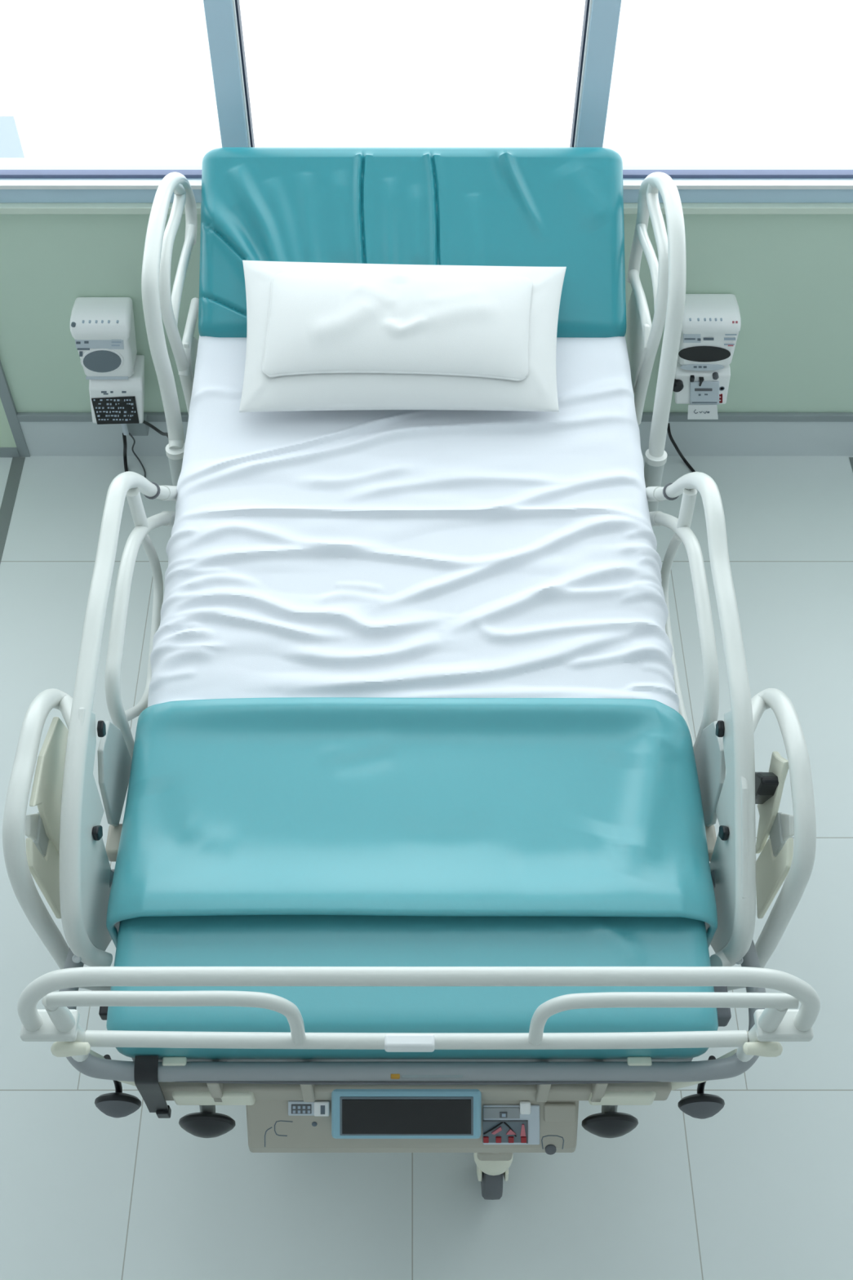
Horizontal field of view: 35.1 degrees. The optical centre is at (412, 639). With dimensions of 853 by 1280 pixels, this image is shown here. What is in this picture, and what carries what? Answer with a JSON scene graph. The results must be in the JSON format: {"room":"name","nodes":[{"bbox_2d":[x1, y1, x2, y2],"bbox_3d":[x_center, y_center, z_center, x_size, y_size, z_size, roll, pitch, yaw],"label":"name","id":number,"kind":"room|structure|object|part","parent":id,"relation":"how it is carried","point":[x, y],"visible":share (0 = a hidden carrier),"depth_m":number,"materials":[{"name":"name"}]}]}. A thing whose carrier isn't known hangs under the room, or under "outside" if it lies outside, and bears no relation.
{"room":"hospital room","nodes":[
{"label":"hospital room","id":0,"kind":"room"},
{"bbox_2d":[0,456,852,1279],"bbox_3d":[0.000,1.589,2.307,5.000,0.100,5.570,0,54,0],"label":"floor","id":1,"kind":"structure","parent":0,"point":[761,1187],"depth_m":2.70,"materials":[{"name":"tile"}]},
{"bbox_2d":[2,172,820,1199],"bbox_3d":[0.002,-0.020,2.682,1.179,1.201,1.994,0,54,0],"label":"hospital bed","id":2,"kind":"object","parent":1,"relation":"on","point":[492,1110],"visible":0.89,"depth_m":2.07,"materials":[{"name":"plastic"}]},
{"bbox_3d":[-0.560,0.346,2.067,0.010,0.229,0.088,0,54,0],"label":"panel","id":3,"kind":"part","parent":2,"relation":"part of","materials":[{"name":"beige plastic"}]},
{"bbox_3d":[-0.555,0.220,2.103,0.010,0.197,0.197,0,54,0],"label":"panel","id":4,"kind":"part","parent":2,"relation":"part of","materials":[{"name":"beige plastic"}]},
{"bbox_3d":[-0.473,0.539,1.859,0.029,0.335,0.097,-34,61,-22],"label":"corner post","id":5,"kind":"part","parent":2,"relation":"part of","materials":[{"name":"plastic"}]},
{"bbox_3d":[-0.496,0.316,2.105,0.010,0.385,0.311,0,54,0],"label":"panel","id":6,"kind":"part","parent":2,"relation":"part of","materials":[{"name":"plastic"}]},
{"bbox_3d":[-0.482,0.551,2.297,0.202,0.188,0.043,-34,61,-22],"label":"guard arm","id":7,"kind":"part","parent":2,"relation":"part of","materials":[{"name":"plastic"}]},
{"bbox_3d":[-0.465,0.681,2.096,0.011,0.125,0.032,0,54,0],"label":"stem","id":8,"kind":"part","parent":2,"relation":"part of","materials":[{"name":"black metal"}]},
{"bbox_3d":[-0.492,0.222,2.230,0.010,0.223,0.163,0,54,0],"label":"hinge panel","id":9,"kind":"part","parent":2,"relation":"part of","materials":[{"name":"grey plastic"}]},
{"bbox_3d":[-0.481,0.026,2.243,0.071,0.298,0.987,0,54,0],"label":"rail","id":10,"kind":"part","parent":2,"relation":"part of","materials":[{"name":"plastic"}]},
{"bbox_3d":[-0.500,-0.762,2.856,0.032,0.444,0.593,0,54,0],"label":"head rail","id":11,"kind":"part","parent":2,"relation":"part of","materials":[{"name":"plastic"}]},
{"bbox_3d":[-0.327,0.735,2.140,0.024,0.082,0.042,0,54,0],"label":"stem","id":12,"kind":"part","parent":2,"relation":"part of","materials":[{"name":"grey plastic"}]},
{"bbox_2d":[291,1104,311,1113],"bbox_3d":[-0.174,0.734,2.112,0.032,0.016,0.011,0,54,0],"label":"keypad","id":13,"kind":"object","parent":2,"relation":"attached to","point":[295,1108],"depth_m":2.11,"materials":[{"name":"grey plastic"}]},
{"bbox_2d":[106,146,718,1059],"bbox_3d":[0.000,-0.223,2.464,0.902,0.343,1.898,0,54,0],"label":"mattress","id":14,"kind":"object","parent":2,"relation":"on","point":[533,206],"visible":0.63,"depth_m":2.81,"materials":[{"name":"teal leather"}]},
{"bbox_2d":[106,697,717,947],"bbox_3d":[0.003,0.298,2.192,0.946,0.165,0.395,0,54,0],"label":"blanket","id":15,"kind":"object","parent":14,"relation":"on","point":[274,806],"visible":0.99,"depth_m":2.14,"materials":[{"name":"teal fabric"}]},
{"bbox_2d":[147,334,679,712],"bbox_3d":[0.001,-0.163,2.527,0.920,0.131,1.215,0,54,0],"label":"sheet","id":16,"kind":"object","parent":14,"relation":"on","point":[383,553],"visible":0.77,"depth_m":2.47,"materials":[{"name":"white fabric"}]},
{"bbox_2d":[239,260,566,412],"bbox_3d":[-0.015,-0.615,2.693,0.665,0.128,0.346,0,54,0],"label":"pillow","id":17,"kind":"object","parent":16,"relation":"on","point":[261,393],"visible":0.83,"depth_m":2.63,"materials":[{"name":"fabric"}]},
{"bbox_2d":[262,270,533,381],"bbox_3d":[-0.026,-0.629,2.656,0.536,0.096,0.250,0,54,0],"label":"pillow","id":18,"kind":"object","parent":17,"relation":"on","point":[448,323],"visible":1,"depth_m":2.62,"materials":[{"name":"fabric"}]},
{"bbox_3d":[0.000,0.516,2.105,1.091,0.029,0.345,0,54,0],"label":"bumper rail","id":19,"kind":"part","parent":2,"relation":"part of","materials":[{"name":"grey metal"}]},
{"bbox_3d":[0.007,0.454,1.699,1.028,0.178,0.023,0,54,0],"label":"footboard","id":20,"kind":"part","parent":2,"relation":"part of","materials":[{"name":"plastic"}]},
{"bbox_3d":[0.140,0.742,2.117,0.058,0.019,0.013,0,54,0],"label":"plate","id":21,"kind":"part","parent":2,"relation":"part of","materials":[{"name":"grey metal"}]},
{"bbox_2d":[499,1111,506,1117],"bbox_3d":[0.143,0.745,2.116,0.012,0.010,0.007,0,54,0],"label":"switch","id":22,"kind":"object","parent":2,"relation":"attached to","point":[502,1114],"depth_m":2.11,"materials":[{"name":"white plastic"}]},
{"bbox_3d":[0.157,0.765,2.129,0.091,0.066,0.043,0,54,0],"label":"panel","id":23,"kind":"part","parent":2,"relation":"part of","materials":[{"name":"grey plastic"}]},
{"bbox_3d":[0.220,0.810,2.149,0.018,0.019,0.016,0,54,0],"label":"knob","id":24,"kind":"part","parent":2,"relation":"part of","materials":[{"name":"grey plastic"}]},
{"bbox_3d":[0.315,0.735,2.140,0.024,0.082,0.042,0,54,0],"label":"stem","id":25,"kind":"part","parent":2,"relation":"part of","materials":[{"name":"grey plastic"}]},
{"bbox_3d":[0.500,-0.720,2.757,0.032,0.439,0.567,0,54,0],"label":"head rail","id":26,"kind":"part","parent":2,"relation":"part of","materials":[{"name":"plastic"}]},
{"bbox_3d":[0.481,0.037,2.241,0.070,0.335,0.956,0,54,0],"label":"rail","id":27,"kind":"part","parent":2,"relation":"part of","materials":[{"name":"plastic"}]},
{"bbox_3d":[0.456,0.682,2.095,0.011,0.125,0.032,0,54,0],"label":"stem","id":28,"kind":"part","parent":2,"relation":"part of","materials":[{"name":"black metal"}]},
{"bbox_3d":[0.492,0.223,2.238,0.010,0.225,0.164,0,54,0],"label":"hinge panel","id":29,"kind":"part","parent":2,"relation":"part of","materials":[{"name":"grey plastic"}]},
{"bbox_3d":[0.496,0.322,2.142,0.010,0.395,0.317,0,54,0],"label":"panel","id":30,"kind":"part","parent":2,"relation":"part of","materials":[{"name":"plastic"}]},
{"bbox_3d":[0.482,0.551,2.299,0.202,0.185,0.043,34,61,22],"label":"guard arm","id":31,"kind":"part","parent":2,"relation":"part of","materials":[{"name":"plastic"}]},
{"bbox_3d":[0.477,0.539,1.859,0.031,0.335,0.089,25,57,17],"label":"corner post","id":32,"kind":"part","parent":2,"relation":"part of","materials":[{"name":"plastic"}]},
{"bbox_3d":[0.540,0.221,2.092,0.030,0.116,0.069,0,54,0],"label":"release handle","id":33,"kind":"part","parent":2,"relation":"part of","materials":[{"name":"black plastic"}]},
{"bbox_3d":[0.555,0.244,2.094,0.010,0.239,0.082,0,54,0],"label":"panel","id":34,"kind":"part","parent":2,"relation":"part of","materials":[{"name":"beige plastic"}]},
{"bbox_3d":[0.560,0.351,2.099,0.010,0.235,0.090,0,54,0],"label":"panel","id":35,"kind":"part","parent":2,"relation":"part of","materials":[{"name":"beige plastic"}]},
{"bbox_2d":[0,157,852,412],"bbox_3d":[0.000,-0.845,3.529,4.800,0.812,0.200,0,54,0],"label":"wall","id":36,"kind":"structure","parent":0,"point":[789,276],"depth_m":3.33,"materials":[{"name":"green paint"}]},
{"bbox_2d":[0,398,17,447],"bbox_3d":[-1.751,-0.771,3.452,1.298,0.776,0.010,0,54,0],"label":"wall","id":37,"kind":"structure","parent":36,"relation":"attached to","point":[6,438],"depth_m":3.72,"materials":[{"name":"green paint"}]},
{"bbox_2d":[0,447,20,457],"bbox_3d":[-1.751,-0.529,3.778,1.298,0.036,0.014,0,54,0],"label":"trim","id":38,"kind":"structure","parent":36,"relation":"attached to","point":[4,451],"depth_m":3.77,"materials":[{"name":"grey"}]},
{"bbox_2d":[0,457,25,564],"bbox_3d":[-1.105,1.605,2.232,0.035,0.001,5.256,0,54,0],"label":"trim","id":39,"kind":"structure","parent":36,"relation":"attached to","point":[17,463],"depth_m":3.70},
{"bbox_2d":[0,360,30,457],"bbox_3d":[-1.088,-0.759,3.466,0.028,0.812,0.012,0,54,0],"label":"trim","id":40,"kind":"structure","parent":36,"relation":"attached to","point":[6,396],"depth_m":3.66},
{"bbox_2d":[70,297,137,379],"bbox_3d":[-0.765,-0.758,3.384,0.149,0.195,0.111,0,54,0],"label":"medical device","id":41,"kind":"object","parent":36,"relation":"attached to","point":[103,331],"visible":1,"depth_m":3.33,"materials":[{"name":"white plastic"}]},
{"bbox_2d":[75,341,89,356],"bbox_3d":[-0.816,-0.723,3.349,0.034,0.049,0.001,0,54,0],"label":"print","id":42,"kind":"object","parent":41,"relation":"on","point":[83,347],"depth_m":3.35},
{"bbox_3d":[-0.772,-0.738,3.332,0.124,0.052,0.003,0,54,0],"label":"plate","id":43,"kind":"part","parent":41,"relation":"part of","materials":[{"name":"grey plastic"}]},
{"bbox_2d":[111,341,121,346],"bbox_3d":[-0.731,-0.738,3.328,0.028,0.035,0.001,0,54,0],"label":"print","id":44,"kind":"object","parent":41,"relation":"on","point":[113,343],"depth_m":3.34},
{"bbox_2d":[88,355,144,435],"bbox_3d":[-0.765,-0.631,3.550,0.152,0.224,0.119,0,54,0],"label":"control box","id":45,"kind":"object","parent":36,"relation":"attached to","point":[122,402],"visible":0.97,"depth_m":3.47,"materials":[{"name":"white plastic"}]},
{"bbox_2d":[101,391,126,394],"bbox_3d":[-0.764,-0.633,3.454,0.065,0.011,0.001,0,54,0],"label":"print","id":46,"kind":"object","parent":45,"relation":"on","point":[102,392],"depth_m":3.45},
{"bbox_2d":[122,432,128,471],"bbox_3d":[-0.665,-0.467,3.663,0.316,0.152,0.083,16,55,11],"label":"power cable","id":47,"kind":"object","parent":45,"relation":"hanging from","point":[124,437],"visible":0.39,"depth_m":3.72,"materials":[{"name":"black rubber"}]},
{"bbox_2d":[128,432,146,478],"bbox_3d":[-0.654,-0.479,3.679,0.285,0.143,0.079,16,55,12],"label":"cable","id":48,"kind":"object","parent":45,"relation":"attached to","point":[130,434],"visible":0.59,"depth_m":3.75,"materials":[{"name":"black rubber"}]},
{"bbox_2d":[142,420,168,437],"bbox_3d":[-0.606,-0.500,3.278,0.031,0.427,0.562,-17,56,-12],"label":"cable","id":49,"kind":"object","parent":45,"relation":"attached to","point":[144,422],"visible":0.62,"depth_m":3.50,"materials":[{"name":"black rubber"}]},
{"bbox_2d":[0,0,254,203],"bbox_3d":[-1.379,-1.717,2.223,2.043,2.290,0.080,0,54,0],"label":"window","id":50,"kind":"structure","parent":36,"relation":"in","point":[18,184],"depth_m":3.09,"materials":[{"name":"metal"}]},
{"bbox_2d":[126,413,149,435],"bbox_3d":[-0.746,-0.585,3.669,0.052,0.050,0.037,0,54,0],"label":"box","id":51,"kind":"object","parent":36,"relation":"attached to","point":[135,429],"visible":0.63,"depth_m":3.66,"materials":[{"name":"grey plastic"}]},
{"bbox_2d":[0,203,852,213],"bbox_3d":[0.000,-1.021,3.144,4.800,0.018,0.072,0,54,0],"label":"trim","id":52,"kind":"structure","parent":36,"relation":"attached to","point":[5,208],"depth_m":3.12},
{"bbox_2d":[16,412,852,422],"bbox_3d":[0.662,-0.607,3.672,3.475,0.025,0.014,0,54,0],"label":"trim","id":53,"kind":"structure","parent":36,"relation":"attached to","point":[21,416],"depth_m":3.67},
{"bbox_2d":[19,422,852,456],"bbox_3d":[0.662,-0.561,3.739,3.475,0.137,0.008,0,54,0],"label":"baseboard","id":54,"kind":"structure","parent":36,"relation":"attached to","point":[42,438],"depth_m":3.74,"materials":[{"name":"paint"}]},
{"bbox_2d":[672,355,730,419],"bbox_3d":[0.737,-0.667,3.499,0.156,0.156,0.123,0,54,0],"label":"flow regulator","id":55,"kind":"object","parent":36,"relation":"attached to","point":[704,390],"visible":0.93,"depth_m":3.46,"materials":[{"name":"white plastic"}]},
{"bbox_3d":[0.675,-0.648,3.439,0.032,0.032,0.022,0,54,0],"label":"knob","id":56,"kind":"part","parent":55,"relation":"part of","materials":[{"name":"black plastic"}]},
{"bbox_2d":[689,375,694,382],"bbox_3d":[0.710,-0.666,3.425,0.010,0.014,0.020,0,54,0],"label":"tap","id":57,"kind":"object","parent":55,"relation":"on","point":[691,377],"depth_m":3.42,"materials":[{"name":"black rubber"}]},
{"bbox_2d":[698,377,703,386],"bbox_3d":[0.733,-0.656,3.429,0.011,0.022,0.012,0,54,0],"label":"tap","id":58,"kind":"object","parent":55,"relation":"on","point":[700,379],"depth_m":3.42,"materials":[{"name":"black plastic"}]},
{"bbox_3d":[0.751,-0.634,3.465,0.088,0.079,0.006,0,54,0],"label":"plate","id":59,"kind":"part","parent":55,"relation":"part of","materials":[{"name":"grey plastic"}]},
{"bbox_2d":[692,393,716,403],"bbox_3d":[0.755,-0.622,3.475,0.065,0.031,0.001,0,54,0],"label":"print","id":60,"kind":"object","parent":55,"relation":"attached to","point":[696,397],"depth_m":3.48},
{"bbox_2d":[719,393,722,403],"bbox_3d":[0.791,-0.623,3.484,0.025,0.034,0.001,0,54,0],"label":"print","id":61,"kind":"object","parent":55,"relation":"attached to","point":[720,394],"depth_m":3.48,"materials":[{"name":"plastic"}]},
{"bbox_2d":[677,293,741,370],"bbox_3d":[0.729,-0.770,3.369,0.150,0.170,0.111,0,54,0],"label":"medical device","id":62,"kind":"object","parent":36,"relation":"attached to","point":[712,322],"visible":0.91,"depth_m":3.32,"materials":[{"name":"white plastic"}]},
{"bbox_3d":[0.689,-0.745,3.321,0.048,0.035,0.002,0,54,0],"label":"plate","id":63,"kind":"part","parent":62,"relation":"part of","materials":[{"name":"grey plastic"}]},
{"bbox_2d":[684,337,713,341],"bbox_3d":[0.707,-0.741,3.325,0.073,0.009,0.001,0,54,0],"label":"print","id":64,"kind":"object","parent":62,"relation":"on","point":[685,339],"depth_m":3.33},
{"bbox_2d":[693,365,706,368],"bbox_3d":[0.725,-0.687,3.397,0.034,0.005,0.001,0,54,0],"label":"print","id":65,"kind":"object","parent":62,"relation":"attached to","point":[695,366],"depth_m":3.40},
{"bbox_2d":[724,333,736,345],"bbox_3d":[0.782,-0.741,3.326,0.030,0.035,0.001,0,54,0],"label":"print","id":66,"kind":"object","parent":62,"relation":"on","point":[729,339],"depth_m":3.33},
{"bbox_2d":[728,320,737,346],"bbox_3d":[0.785,-0.750,3.304,0.018,0.079,0.001,0,54,0],"label":"print","id":67,"kind":"object","parent":62,"relation":"attached to","point":[732,325],"depth_m":3.30},
{"bbox_2d":[569,0,852,203],"bbox_3d":[1.379,-1.717,2.223,2.043,2.290,0.080,0,54,0],"label":"window","id":68,"kind":"structure","parent":36,"relation":"in","point":[694,184],"depth_m":3.09,"materials":[{"name":"metal"}]},
{"bbox_2d":[848,457,852,471],"bbox_3d":[1.244,-0.329,3.653,0.036,0.001,0.456,0,54,0],"label":"trim","id":69,"kind":"structure","parent":36,"relation":"attached to","point":[851,459],"depth_m":3.78,"materials":[{"name":"grey"}]},
{"bbox_2d":[666,422,695,471],"bbox_3d":[0.660,-0.480,3.658,0.269,0.173,0.109,-18,56,-13],"label":"power cable","id":70,"kind":"object","parent":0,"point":[672,440],"visible":0.46,"depth_m":3.69,"materials":[{"name":"black rubber"}]},
{"label":"outside","id":71,"kind":"structure","parent":0,"visible":0},
{"bbox_2d":[129,0,852,157],"bbox_3d":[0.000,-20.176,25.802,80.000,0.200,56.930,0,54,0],"label":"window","id":72,"kind":"structure","parent":71,"point":[691,78],"depth_m":15.68,"materials":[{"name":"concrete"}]},
{"bbox_2d":[0,0,159,157],"bbox_3d":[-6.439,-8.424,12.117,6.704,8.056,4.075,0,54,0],"label":"window pane","id":73,"kind":"structure","parent":72,"relation":"on","point":[73,73],"depth_m":13.26,"materials":[{"name":"clear glass"}]},
{"bbox_3d":[-4.675,-4.775,13.655,1.550,1.155,0.015,0,54,0],"label":"pane","id":74,"kind":"part","parent":73,"relation":"part of","materials":[{"name":"clear glass"}]}
]}

